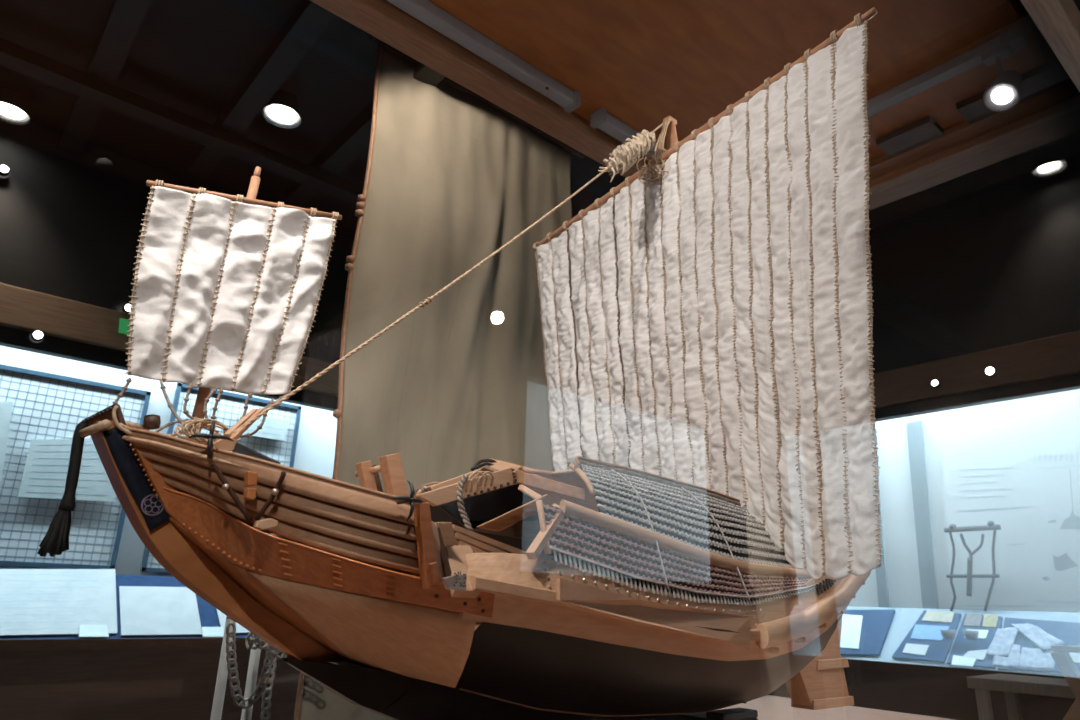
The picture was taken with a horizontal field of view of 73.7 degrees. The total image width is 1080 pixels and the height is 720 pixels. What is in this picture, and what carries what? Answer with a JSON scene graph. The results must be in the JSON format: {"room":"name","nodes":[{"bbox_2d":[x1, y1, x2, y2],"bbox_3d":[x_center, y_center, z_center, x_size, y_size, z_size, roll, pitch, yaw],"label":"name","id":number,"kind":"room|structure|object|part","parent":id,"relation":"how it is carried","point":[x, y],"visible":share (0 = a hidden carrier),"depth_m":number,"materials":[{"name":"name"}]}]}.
{"room":"museum","nodes":[
{"label":"museum","id":0,"kind":"room"},
{"bbox_2d":[0,346,336,576],"bbox_3d":[-2.333,0.440,3.894,7.450,2.000,0.040,17,-24,-38],"label":"wall","id":1,"kind":"structure","parent":0,"point":[316,440],"depth_m":4.00,"materials":[{"name":"white paint"}]},
{"bbox_2d":[0,364,150,568],"bbox_3d":[-2.514,0.541,3.630,0.838,0.960,0.024,17,-24,-38],"label":"grid panel","id":2,"kind":"object","parent":1,"relation":"attached to","point":[45,405],"visible":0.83,"depth_m":3.67,"materials":[{"name":"metal"}]},
{"bbox_2d":[0,402,12,488],"bbox_3d":[-2.685,0.427,3.484,0.212,0.489,0.011,17,-24,-38],"label":"placard","id":3,"kind":"object","parent":2,"relation":"attached to","point":[5,407],"visible":1,"depth_m":3.55,"materials":[{"name":"paper"}]},
{"bbox_2d":[18,439,114,501],"bbox_3d":[-2.395,0.551,3.707,0.423,0.351,0.011,17,-24,-38],"label":"placard","id":4,"kind":"object","parent":2,"relation":"attached to","point":[47,462],"visible":0.67,"depth_m":3.66,"materials":[{"name":"paper"}]},
{"bbox_2d":[140,383,301,572],"bbox_3d":[-1.821,0.710,4.205,0.740,1.045,0.024,17,-24,-38],"label":"grid panel","id":5,"kind":"object","parent":1,"relation":"attached to","point":[230,405],"visible":0.31,"depth_m":4.33,"materials":[{"name":"metal"}]},
{"bbox_2d":[239,411,289,440],"bbox_3d":[-1.685,0.406,4.394,0.305,0.139,0.011,17,-24,-38],"label":"placard","id":6,"kind":"object","parent":5,"relation":"attached to","point":[272,428],"visible":0.66,"depth_m":4.42,"materials":[{"name":"paper"}]},
{"bbox_2d":[0,120,353,410],"bbox_3d":[-2.223,-0.532,3.753,7.000,1.140,0.060,17,-24,-38],"label":"wall","id":7,"kind":"structure","parent":0,"point":[70,222],"depth_m":3.65,"materials":[{"name":"black paint"}]},
{"bbox_2d":[0,164,9,175],"bbox_3d":[-2.581,-0.915,3.465,0.048,0.048,0.038,17,-24,-38],"label":"spotlight","id":8,"kind":"object","parent":7,"relation":"attached to","point":[4,169],"visible":1,"depth_m":3.46,"materials":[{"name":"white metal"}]},
{"bbox_2d":[31,330,43,341],"bbox_3d":[-2.376,-0.116,3.405,0.048,0.048,0.038,17,-24,-38],"label":"spotlight","id":9,"kind":"object","parent":7,"relation":"attached to","point":[37,335],"visible":1,"depth_m":3.39,"materials":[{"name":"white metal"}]},
{"bbox_2d":[59,0,151,154],"bbox_3d":[-1.644,-1.362,2.858,0.100,0.100,2.280,17,-24,-38],"label":"ceiling beam","id":10,"kind":"structure","parent":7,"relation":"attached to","point":[125,18],"depth_m":3.02,"materials":[{"name":"black wood"}]},
{"bbox_2d":[119,318,129,334],"bbox_3d":[-2.099,-0.168,3.653,0.073,0.075,0.015,17,-24,-38],"label":"exit sign","id":11,"kind":"object","parent":7,"relation":"attached to","point":[123,323],"visible":0.64,"depth_m":3.64,"materials":[{"name":"green plastic"}]},
{"bbox_2d":[122,303,130,313],"bbox_3d":[-2.094,-0.262,3.663,0.048,0.048,0.038,17,-24,-38],"label":"spotlight","id":12,"kind":"object","parent":7,"relation":"attached to","point":[125,309],"visible":0.6,"depth_m":3.65,"materials":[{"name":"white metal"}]},
{"bbox_2d":[0,283,338,396],"bbox_3d":[-2.215,-0.165,3.606,7.000,0.190,0.080,17,-24,-38],"label":"trim","id":13,"kind":"structure","parent":7,"relation":"attached to","point":[20,308],"depth_m":3.51,"materials":[{"name":"brown wood"}]},
{"bbox_2d":[176,0,335,188],"bbox_3d":[-1.228,-1.237,3.196,0.100,0.100,2.280,17,-24,-38],"label":"ceiling beam","id":14,"kind":"structure","parent":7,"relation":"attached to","point":[308,20],"depth_m":3.13,"materials":[{"name":"black wood"}]},
{"bbox_2d":[271,61,444,206],"bbox_3d":[-0.850,-1.123,3.502,0.100,0.100,2.280,17,-24,-38],"label":"ceiling beam","id":15,"kind":"structure","parent":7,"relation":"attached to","point":[354,138],"depth_m":3.61,"materials":[{"name":"black wood"}]},
{"bbox_2d":[1073,0,1079,8],"bbox_3d":[1.461,-1.181,3.121,0.100,0.100,5.880,17,-24,-38],"label":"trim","id":16,"kind":"structure","parent":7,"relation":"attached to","point":[1077,2],"depth_m":2.60,"materials":[{"name":"brown wood"}]},
{"bbox_2d":[0,0,1079,238],"bbox_3d":[0.016,-1.729,1.927,7.800,0.100,7.200,17,-24,-38],"label":"ceiling","id":17,"kind":"structure","parent":0,"point":[188,57],"depth_m":3.28,"materials":[{"name":"black paint"}]},
{"bbox_2d":[0,87,29,124],"bbox_3d":[-2.493,-1.230,3.403,0.172,0.155,0.172,17,-24,-38],"label":"recessed light","id":18,"kind":"object","parent":17,"relation":"in","point":[14,109],"visible":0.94,"depth_m":3.38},
{"bbox_2d":[262,90,300,127],"bbox_3d":[-1.196,-1.202,3.367,0.172,0.155,0.172,17,-24,-38],"label":"recessed light","id":19,"kind":"object","parent":17,"relation":"in","point":[282,110],"visible":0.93,"depth_m":3.34,"materials":[{"name":"white"}]},
{"bbox_2d":[294,36,584,719],"bbox_3d":[-0.271,0.197,2.868,1.200,2.970,0.067,16,-23,-37],"label":"curtain","id":20,"kind":"object","parent":17,"relation":"hanging from","point":[453,176],"visible":0.59,"depth_m":2.93,"materials":[{"name":"beige fabric"}]},
{"bbox_3d":[-0.231,-1.192,3.336,1.200,0.038,0.040,17,-24,-38],"label":"hanging rod","id":21,"kind":"part","parent":20,"relation":"part of","materials":[{"name":"brown wood"}]},
{"bbox_2d":[848,401,1011,609],"bbox_3d":[2.587,0.594,3.829,0.040,2.050,6.420,17,-24,-38],"label":"wall","id":22,"kind":"structure","parent":0,"point":[895,487],"depth_m":4.20,"materials":[{"name":"white paint"}]},
{"bbox_2d":[876,481,889,607],"bbox_3d":[2.026,0.965,4.333,0.020,1.186,0.094,17,-24,-38],"label":"trim","id":23,"kind":"structure","parent":22,"relation":"attached to","point":[881,572],"depth_m":4.22,"materials":[{"name":"grey paint"}]},
{"bbox_2d":[906,420,938,608],"bbox_3d":[2.203,0.888,4.144,0.020,1.088,0.135,17,-24,-38],"label":"trim","id":24,"kind":"structure","parent":22,"relation":"attached to","point":[915,434],"depth_m":4.13,"materials":[{"name":"grey paint"}]},
{"bbox_2d":[940,419,1053,611],"bbox_3d":[2.570,0.788,3.735,0.005,1.014,0.968,17,-24,-38],"label":"display panel","id":25,"kind":"object","parent":22,"relation":"attached to","point":[984,477],"visible":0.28,"depth_m":3.88,"materials":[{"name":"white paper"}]},
{"bbox_2d":[869,202,1006,421],"bbox_3d":[2.455,-0.386,3.720,0.060,1.170,6.000,17,-24,-38],"label":"wall","id":26,"kind":"structure","parent":0,"point":[926,307],"depth_m":4.04,"materials":[{"name":"black paint"}]},
{"bbox_2d":[930,379,941,387],"bbox_3d":[2.101,0.124,3.821,0.038,0.043,0.043,17,-24,-38],"label":"spotlight","id":27,"kind":"object","parent":26,"relation":"attached to","point":[935,383],"visible":1,"depth_m":3.81,"materials":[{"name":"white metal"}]},
{"bbox_2d":[873,349,1002,408],"bbox_3d":[2.420,0.013,3.566,0.080,0.195,6.000,17,-24,-38],"label":"trim","id":28,"kind":"structure","parent":26,"relation":"attached to","point":[961,374],"depth_m":3.84,"materials":[{"name":"brown wood"}]},
{"bbox_2d":[984,366,997,376],"bbox_3d":[2.274,0.058,3.632,0.038,0.054,0.054,17,-24,-38],"label":"spotlight","id":29,"kind":"object","parent":26,"relation":"attached to","point":[990,371],"visible":1,"depth_m":3.62,"materials":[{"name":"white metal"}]},
{"bbox_3d":[-0.082,1.495,0.850,7.800,0.100,7.200,17,-24,-38],"label":"floor","id":30,"kind":"structure","parent":0,"visible":0},
{"bbox_2d":[210,616,235,719],"bbox_3d":[-0.865,1.182,1.827,0.076,1.067,0.076,17,-24,-38],"label":"barrier post","id":31,"kind":"object","parent":30,"relation":"on","point":[219,694],"visible":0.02,"depth_m":1.93,"materials":[{"name":"grey metal"}]},
{"bbox_2d":[241,634,260,719],"bbox_3d":[-0.805,1.218,1.871,0.076,1.030,0.076,17,-24,-38],"label":"barrier post","id":32,"kind":"object","parent":30,"relation":"on","point":[254,659],"visible":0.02,"depth_m":1.98,"materials":[{"name":"grey metal"}]},
{"bbox_2d":[225,622,274,708],"bbox_3d":[-0.791,0.825,1.949,0.144,0.218,0.023,17,-24,-38],"label":"chain","id":33,"kind":"object","parent":32,"relation":"hanging from","point":[257,693],"visible":0.99,"depth_m":1.93,"materials":[{"name":"grey metal"}]},
{"bbox_2d":[245,632,267,649],"bbox_3d":[-0.769,0.745,1.964,0.066,0.085,0.062,17,-24,-38],"label":"chain","id":34,"kind":"object","parent":32,"relation":"attached to","point":[257,641],"visible":0.42,"depth_m":1.94,"materials":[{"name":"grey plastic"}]},
{"bbox_2d":[261,650,277,719],"bbox_3d":[-0.752,0.917,1.997,0.033,0.214,0.008,17,-24,-38],"label":"chain","id":35,"kind":"object","parent":32,"relation":"hanging from","point":[266,700],"visible":0.77,"depth_m":1.99,"materials":[{"name":"grey metal"}]},
{"bbox_2d":[261,641,286,660],"bbox_3d":[-0.697,0.836,2.024,0.227,0.132,0.008,17,-24,-38],"label":"chain","id":36,"kind":"object","parent":32,"relation":"hanging from","point":[269,647],"visible":0.23,"depth_m":1.99,"materials":[{"name":"grey metal"}]},
{"bbox_2d":[310,0,1079,719],"bbox_3d":[0.150,0.171,1.382,3.200,2.760,1.440,17,-24,-38],"label":"display case","id":37,"kind":"object","parent":30,"relation":"on","point":[990,114],"visible":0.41,"depth_m":1.62,"materials":[{"name":"clear glass"}]},
{"bbox_2d":[386,0,580,112],"bbox_3d":[-0.311,-0.961,1.996,1.124,0.049,0.057,17,-24,-38],"label":"lamp","id":38,"kind":"object","parent":37,"relation":"attached to","point":[425,11],"visible":1,"depth_m":2.11,"materials":[{"name":"grey metal"}]},
{"bbox_2d":[590,107,665,158],"bbox_3d":[0.411,-0.743,2.581,0.594,0.049,0.057,17,-24,-38],"label":"lamp","id":39,"kind":"object","parent":37,"relation":"attached to","point":[600,119],"visible":0.45,"depth_m":2.43,"materials":[{"name":"grey metal"}]},
{"bbox_3d":[0.152,-1.076,1.753,2.990,0.040,1.140,17,-24,-38],"label":"canopy panel","id":40,"kind":"part","parent":37,"relation":"part of","materials":[{"name":"brown wood"}]},
{"bbox_2d":[634,707,757,719],"bbox_3d":[0.098,0.653,1.201,0.520,0.126,0.280,17,-24,-38],"label":"stand","id":41,"kind":"object","parent":37,"relation":"on","point":[739,713],"visible":0.3,"depth_m":1.26,"materials":[{"name":"black metal"}]},
{"bbox_2d":[37,9,882,719],"bbox_3d":[0.111,-0.012,1.422,1.059,1.354,1.360,-2,-19,12],"label":"model ship","id":42,"kind":"object","parent":41,"relation":"on","point":[704,528],"visible":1,"depth_m":1.03,"materials":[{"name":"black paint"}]},
{"bbox_3d":[-0.388,0.234,0.891,0.345,0.265,0.052,17,-24,-38],"label":"stem","id":43,"kind":"part","parent":42,"relation":"part of","materials":[{"name":"brown wood"}]},
{"bbox_3d":[-0.353,0.075,0.853,0.007,0.048,0.053,-2,-19,11],"label":"lever","id":44,"kind":"part","parent":42,"relation":"part of","materials":[{"name":"brown wood"}]},
{"bbox_3d":[-0.344,0.076,0.848,0.006,0.051,0.052,-2,-19,11],"label":"lever","id":45,"kind":"part","parent":42,"relation":"part of","materials":[{"name":"brown wood"}]},
{"bbox_3d":[-0.383,0.382,1.054,0.186,0.130,0.234,5,-19,-9],"label":"bow panel","id":46,"kind":"part","parent":42,"relation":"part of","materials":[{"name":"brown wood"}]},
{"bbox_3d":[-0.190,0.317,0.841,0.234,0.130,0.186,-4,-19,18],"label":"bow panel","id":47,"kind":"part","parent":42,"relation":"part of","materials":[{"name":"brown wood"}]},
{"bbox_3d":[-0.127,0.205,0.797,0.033,0.093,0.014,17,-24,-38],"label":"waist post","id":48,"kind":"part","parent":42,"relation":"part of","materials":[{"name":"brown wood"}]},
{"bbox_3d":[-0.021,0.291,1.464,0.504,0.033,0.031,15,-23,-34],"label":"cord","id":49,"kind":"part","parent":42,"relation":"part of","materials":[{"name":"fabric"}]},
{"bbox_3d":[-0.116,0.234,0.788,0.016,0.025,0.006,17,-24,-38],"label":"waist post","id":50,"kind":"part","parent":42,"relation":"part of","materials":[{"name":"brown wood"}]},
{"bbox_3d":[-0.117,0.188,1.131,0.135,0.058,0.012,17,-24,-38],"label":"hatch frame","id":51,"kind":"part","parent":42,"relation":"part of","materials":[{"name":"brown wood"}]},
{"bbox_3d":[-0.095,0.170,0.975,0.163,0.066,0.010,17,-24,-38],"label":"hatch frame","id":52,"kind":"part","parent":42,"relation":"part of","materials":[{"name":"brown wood"}]},
{"bbox_3d":[-0.036,0.266,0.930,0.182,0.051,0.006,18,-25,-41],"label":"deck rod","id":53,"kind":"part","parent":42,"relation":"part of","materials":[{"name":"brown wood"}]},
{"bbox_3d":[-0.032,0.259,0.935,0.202,0.051,0.016,17,-24,-38],"label":"deck rod","id":54,"kind":"part","parent":42,"relation":"part of","materials":[{"name":"brown wood"}]},
{"bbox_3d":[-0.028,0.251,0.941,0.222,0.051,0.016,17,-24,-38],"label":"deck rod","id":55,"kind":"part","parent":42,"relation":"part of","materials":[{"name":"brown wood"}]},
{"bbox_3d":[-0.055,0.164,1.108,0.051,0.053,0.164,8,-19,-18],"label":"hatch lid","id":56,"kind":"part","parent":42,"relation":"part of","materials":[{"name":"brown wood"}]},
{"bbox_3d":[0.008,0.215,0.895,0.012,0.067,0.073,-10,-22,30],"label":"fore lattice post","id":57,"kind":"part","parent":42,"relation":"part of","materials":[{"name":"brown wood"}]},
{"bbox_3d":[0.059,0.166,1.005,0.008,0.051,0.051,17,-24,-38],"label":"lattice post","id":58,"kind":"part","parent":42,"relation":"part of","materials":[{"name":"brown wood"}]},
{"bbox_2d":[465,553,841,628],"bbox_3d":[0.230,0.339,1.051,0.804,0.104,0.094,14,-22,-33],"label":"gunwale","id":59,"kind":"object","parent":42,"relation":"attached to","point":[505,590],"depth_m":0.93,"materials":[{"name":"brown wood"}]},
{"bbox_3d":[0.224,0.208,1.192,0.504,0.033,0.031,19,-25,-41],"label":"cord","id":60,"kind":"part","parent":42,"relation":"part of","materials":[{"name":"grey fabric"}]},
{"bbox_3d":[0.311,0.338,1.121,1.000,0.180,0.121,17,-24,-38],"label":"gunwale rail","id":61,"kind":"part","parent":42,"relation":"part of","materials":[{"name":"brown wood"}]},
{"bbox_3d":[0.261,0.280,1.077,0.576,0.084,0.032,15,-23,-35],"label":"rail","id":62,"kind":"part","parent":42,"relation":"part of","materials":[{"name":"brown wood"}]},
{"bbox_3d":[0.507,0.385,1.238,0.060,0.196,0.557,-13,-24,38],"label":"aft rail","id":63,"kind":"part","parent":42,"relation":"part of","materials":[{"name":"brown wood"}]},
{"bbox_2d":[867,84,907,115],"bbox_3d":[1.024,-0.796,2.376,0.060,0.044,1.015,17,-24,-38],"label":"track","id":64,"kind":"object","parent":37,"relation":"attached to","point":[897,94],"visible":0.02,"depth_m":2.28,"materials":[{"name":"grey metal"}]},
{"bbox_3d":[1.265,-0.716,2.618,0.079,0.029,1.163,17,-24,-38],"label":"canopy trim","id":65,"kind":"part","parent":37,"relation":"part of","materials":[{"name":"brown wood"}]},
{"bbox_3d":[0.562,-0.281,1.002,3.030,1.800,0.001,17,-24,-38],"label":"glass pane","id":66,"kind":"part","parent":37,"relation":"part of","materials":[{"name":"clear glass"}]},
{"bbox_2d":[966,673,1068,719],"bbox_3d":[2.275,1.675,2.668,0.382,0.846,1.029,17,-24,-38],"label":"table","id":67,"kind":"object","parent":30,"relation":"on","point":[1011,685],"visible":1,"depth_m":2.98,"materials":[{"name":"brown wood"}]},
{"bbox_3d":[1.843,1.761,2.893,0.044,0.801,0.044,17,-24,-38],"label":"leg","id":68,"kind":"part","parent":67,"relation":"part of","materials":[{"name":"brown wood"}]},
{"bbox_3d":[2.092,1.836,3.096,0.044,0.801,0.044,17,-24,-38],"label":"leg","id":69,"kind":"part","parent":67,"relation":"part of","materials":[{"name":"brown wood"}]},
{"bbox_2d":[1050,645,1072,719],"bbox_3d":[1.850,1.540,2.552,0.130,0.996,0.934,17,-24,-38],"label":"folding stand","id":70,"kind":"object","parent":30,"relation":"on","point":[1057,655],"visible":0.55,"depth_m":2.61,"materials":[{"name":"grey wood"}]},
{"bbox_3d":[2.009,1.483,2.353,0.050,0.978,0.413,17,-24,-38],"label":"crossed leg","id":71,"kind":"part","parent":70,"relation":"part of","materials":[{"name":"grey wood"}]},
{"bbox_3d":[1.774,1.559,2.614,0.050,0.996,0.737,17,-24,-38],"label":"crossed leg","id":72,"kind":"part","parent":70,"relation":"part of","materials":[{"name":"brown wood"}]},
{"bbox_3d":[-2.937,-0.993,-0.967,0.080,3.300,6.000,17,-24,-38],"label":"wall","id":73,"kind":"structure","parent":0,"visible":0},
{"bbox_2d":[0,38,362,204],"bbox_3d":[-1.720,-1.116,3.350,7.000,0.060,0.100,17,-24,-38],"label":"ceiling beam","id":74,"kind":"structure","parent":73,"relation":"attached to","point":[15,57],"depth_m":3.32,"materials":[{"name":"black wood"}]},
{"bbox_3d":[-2.283,1.643,3.018,7.000,0.865,0.080,17,-24,-38],"label":"wall","id":75,"kind":"structure","parent":0,"visible":0},
{"bbox_2d":[0,637,251,650],"bbox_3d":[-2.250,1.238,3.128,7.000,0.045,0.042,17,-24,-38],"label":"trim","id":76,"kind":"structure","parent":75,"relation":"attached to","point":[122,643],"depth_m":3.32,"materials":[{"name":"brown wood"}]},
{"bbox_2d":[0,575,252,638],"bbox_3d":[-2.365,1.132,3.309,7.000,0.315,0.363,17,-24,-38],"label":"display shelf","id":77,"kind":"object","parent":75,"relation":"on","point":[208,615],"depth_m":3.72,"materials":[{"name":"blue fabric"}]},
{"bbox_2d":[0,569,116,635],"bbox_3d":[-2.331,1.117,3.359,0.638,0.306,0.355,17,-24,-38],"label":"display board","id":78,"kind":"object","parent":77,"relation":"on","point":[32,601],"visible":1,"depth_m":3.39,"materials":[{"name":"paper"}]},
{"bbox_2d":[79,625,108,637],"bbox_3d":[-2.063,1.254,3.330,0.121,0.054,0.062,17,-24,-38],"label":"card","id":79,"kind":"object","parent":77,"relation":"on","point":[85,631],"visible":1,"depth_m":3.33,"materials":[{"name":"paper"}]},
{"bbox_2d":[119,586,201,635],"bbox_3d":[-1.915,1.260,3.630,0.365,0.230,0.266,17,-24,-38],"label":"document","id":80,"kind":"object","parent":77,"relation":"on","point":[144,610],"visible":0.86,"depth_m":3.62,"materials":[{"name":"paper"}]},
{"bbox_2d":[202,627,223,637],"bbox_3d":[-1.657,1.379,3.648,0.107,0.049,0.056,17,-24,-38],"label":"card","id":81,"kind":"object","parent":77,"relation":"on","point":[207,632],"visible":0.86,"depth_m":3.64,"materials":[{"name":"paper"}]},
{"bbox_2d":[216,609,249,633],"bbox_3d":[-1.537,1.380,3.913,0.425,0.191,0.221,17,-24,-38],"label":"document","id":82,"kind":"object","parent":77,"relation":"on","point":[221,616],"visible":0.21,"depth_m":3.76,"materials":[{"name":"paper"}]},
{"bbox_2d":[0,647,299,719],"bbox_3d":[-2.254,1.641,2.983,7.000,0.850,0.008,17,-24,-38],"label":"display case base","id":83,"kind":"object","parent":75,"relation":"attached to","point":[170,683],"depth_m":3.33,"materials":[{"name":"brown wood"}]},
{"bbox_3d":[2.381,1.790,2.985,0.080,0.835,6.000,17,-24,-38],"label":"wall","id":84,"kind":"structure","parent":0,"visible":0},
{"bbox_2d":[768,667,1070,719],"bbox_3d":[2.348,1.782,2.958,0.008,0.830,6.000,17,-24,-38],"label":"display case base","id":85,"kind":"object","parent":84,"relation":"attached to","point":[949,697],"depth_m":3.53,"materials":[{"name":"brown wood"}]},
{"bbox_2d":[841,606,1062,675],"bbox_3d":[2.519,1.302,3.260,0.382,0.298,6.000,17,-24,-38],"label":"display shelf","id":86,"kind":"object","parent":84,"relation":"on","point":[904,619],"depth_m":3.82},
{"bbox_2d":[840,610,895,655],"bbox_3d":[1.747,1.547,4.094,0.316,0.258,0.456,19,-25,-41],"label":"board","id":87,"kind":"object","parent":86,"relation":"on","point":[876,624],"visible":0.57,"depth_m":3.98,"materials":[{"name":"blue fabric"}]},
{"bbox_2d":[840,614,862,648],"bbox_3d":[1.743,1.536,4.085,0.155,0.178,0.284,-10,-22,32],"label":"document","id":88,"kind":"object","parent":87,"relation":"on","point":[851,624],"visible":0.64,"depth_m":4.06,"materials":[{"name":"paper"}]},
{"bbox_2d":[892,611,961,662],"bbox_3d":[2.035,1.446,3.783,0.317,0.245,0.258,17,-24,-38],"label":"board","id":89,"kind":"object","parent":86,"relation":"on","point":[937,652],"visible":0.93,"depth_m":3.71,"materials":[{"name":"blue fabric"}]},
{"bbox_2d":[902,643,928,655],"bbox_3d":[1.936,1.492,3.709,0.067,0.053,0.118,17,-24,-38],"label":"card","id":90,"kind":"object","parent":89,"relation":"on","point":[915,649],"visible":1,"depth_m":3.71,"materials":[{"name":"paper"}]},
{"bbox_2d":[910,624,948,640],"bbox_3d":[2.044,1.430,3.777,0.095,0.074,0.173,17,-24,-38],"label":"document","id":91,"kind":"object","parent":89,"relation":"on","point":[920,632],"visible":0.93,"depth_m":3.78,"materials":[{"name":"blue paper"}]},
{"bbox_2d":[921,610,954,622],"bbox_3d":[2.135,1.375,3.858,0.076,0.060,0.153,17,-24,-38],"label":"card","id":92,"kind":"object","parent":89,"relation":"on","point":[930,616],"visible":1,"depth_m":3.85,"materials":[{"name":"beige paper"}]},
{"bbox_2d":[944,521,1000,610],"bbox_3d":[2.311,1.098,3.834,0.032,0.464,0.309,17,-24,-38],"label":"wooden rack","id":93,"kind":"object","parent":86,"relation":"on","point":[990,525],"visible":1,"depth_m":3.84,"materials":[{"name":"wood"}]},
{"bbox_3d":[2.234,1.147,3.911,0.014,0.416,0.074,17,-24,-38],"label":"leg","id":94,"kind":"part","parent":93,"relation":"part of","materials":[{"name":"wood"}]},
{"bbox_3d":[2.298,1.044,3.870,0.016,0.217,0.049,17,-24,-38],"label":"fork arm","id":95,"kind":"part","parent":93,"relation":"part of","materials":[{"name":"wood"}]},
{"bbox_3d":[2.337,0.984,3.844,0.014,0.108,0.080,17,-24,-38],"label":"fork arm","id":96,"kind":"part","parent":93,"relation":"part of","materials":[{"name":"wood"}]},
{"bbox_3d":[2.359,1.102,3.774,0.014,0.411,0.123,17,-24,-38],"label":"leg","id":97,"kind":"part","parent":93,"relation":"part of","materials":[{"name":"wood"}]},
{"bbox_3d":[2.392,0.870,3.819,0.032,0.036,0.036,17,-24,-38],"label":"knob","id":98,"kind":"part","parent":93,"relation":"part of","materials":[{"name":"wood"}]},
{"bbox_2d":[947,613,1002,668],"bbox_3d":[2.189,1.396,3.593,0.316,0.245,0.214,17,-24,-38],"label":"board","id":99,"kind":"object","parent":86,"relation":"on","point":[961,646],"visible":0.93,"depth_m":3.58,"materials":[{"name":"blue fabric"}]},
{"bbox_2d":[940,629,955,639],"bbox_3d":[2.071,1.392,3.651,0.071,0.045,0.071,17,-24,-38],"label":"clay bowl","id":100,"kind":"object","parent":99,"relation":"on","point":[947,634],"visible":1,"depth_m":3.63,"materials":[{"name":"grey ceramic"}]},
{"bbox_2d":[951,655,975,667],"bbox_3d":[2.055,1.463,3.494,0.061,0.048,0.106,17,-24,-38],"label":"card","id":101,"kind":"object","parent":99,"relation":"on","point":[960,661],"visible":1,"depth_m":3.49,"materials":[{"name":"paper"}]},
{"bbox_2d":[962,630,978,639],"bbox_3d":[2.142,1.367,3.576,0.071,0.045,0.071,17,-24,-38],"label":"clay bowl","id":102,"kind":"object","parent":99,"relation":"on","point":[969,634],"visible":1,"depth_m":3.55,"materials":[{"name":"grey ceramic"}]},
{"bbox_2d":[963,613,982,626],"bbox_3d":[2.239,1.343,3.719,0.082,0.064,0.076,17,-24,-38],"label":"print","id":103,"kind":"object","parent":99,"relation":"on","point":[973,620],"visible":1,"depth_m":3.71},
{"bbox_2d":[963,649,987,660],"bbox_3d":[2.119,1.431,3.502,0.067,0.052,0.107,17,-24,-38],"label":"card","id":104,"kind":"object","parent":99,"relation":"on","point":[976,654],"visible":1,"depth_m":3.49,"materials":[{"name":"paper"}]},
{"bbox_2d":[964,629,988,638],"bbox_3d":[2.193,1.378,3.621,0.053,0.042,0.102,17,-24,-38],"label":"card","id":105,"kind":"object","parent":99,"relation":"on","point":[982,633],"visible":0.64,"depth_m":3.60,"materials":[{"name":"paper"}]},
{"bbox_2d":[982,614,998,627],"bbox_3d":[2.288,1.327,3.660,0.081,0.064,0.068,17,-24,-38],"label":"print","id":106,"kind":"object","parent":99,"relation":"on","point":[990,621],"visible":1,"depth_m":3.65},
{"bbox_2d":[986,623,1059,669],"bbox_3d":[2.296,1.346,3.402,0.239,0.196,0.315,17,-24,-38],"label":"garment","id":107,"kind":"object","parent":86,"relation":"on","point":[1005,653],"visible":0.94,"depth_m":3.39,"materials":[{"name":"white fabric"}]},
{"bbox_3d":[2.215,1.391,3.403,0.139,0.108,0.119,17,-24,-38],"label":"panel","id":108,"kind":"part","parent":107,"relation":"part of","materials":[{"name":"fabric"}]},
{"bbox_3d":[2.284,1.370,3.306,0.112,0.086,0.144,17,-24,-38],"label":"skirt panel","id":109,"kind":"part","parent":107,"relation":"part of","materials":[{"name":"fabric"}]},
{"bbox_2d":[998,617,1060,672],"bbox_3d":[2.394,1.329,3.349,0.303,0.235,0.469,17,-24,-38],"label":"board","id":110,"kind":"object","parent":86,"relation":"on","point":[1050,627],"visible":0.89,"depth_m":3.45,"materials":[{"name":"blue fabric"}]},
{"bbox_2d":[848,659,1064,678],"bbox_3d":[2.370,1.392,3.097,0.042,0.040,6.000,17,-24,-38],"label":"trim","id":111,"kind":"structure","parent":84,"relation":"attached to","point":[854,663],"depth_m":3.56,"materials":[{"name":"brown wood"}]}
]}

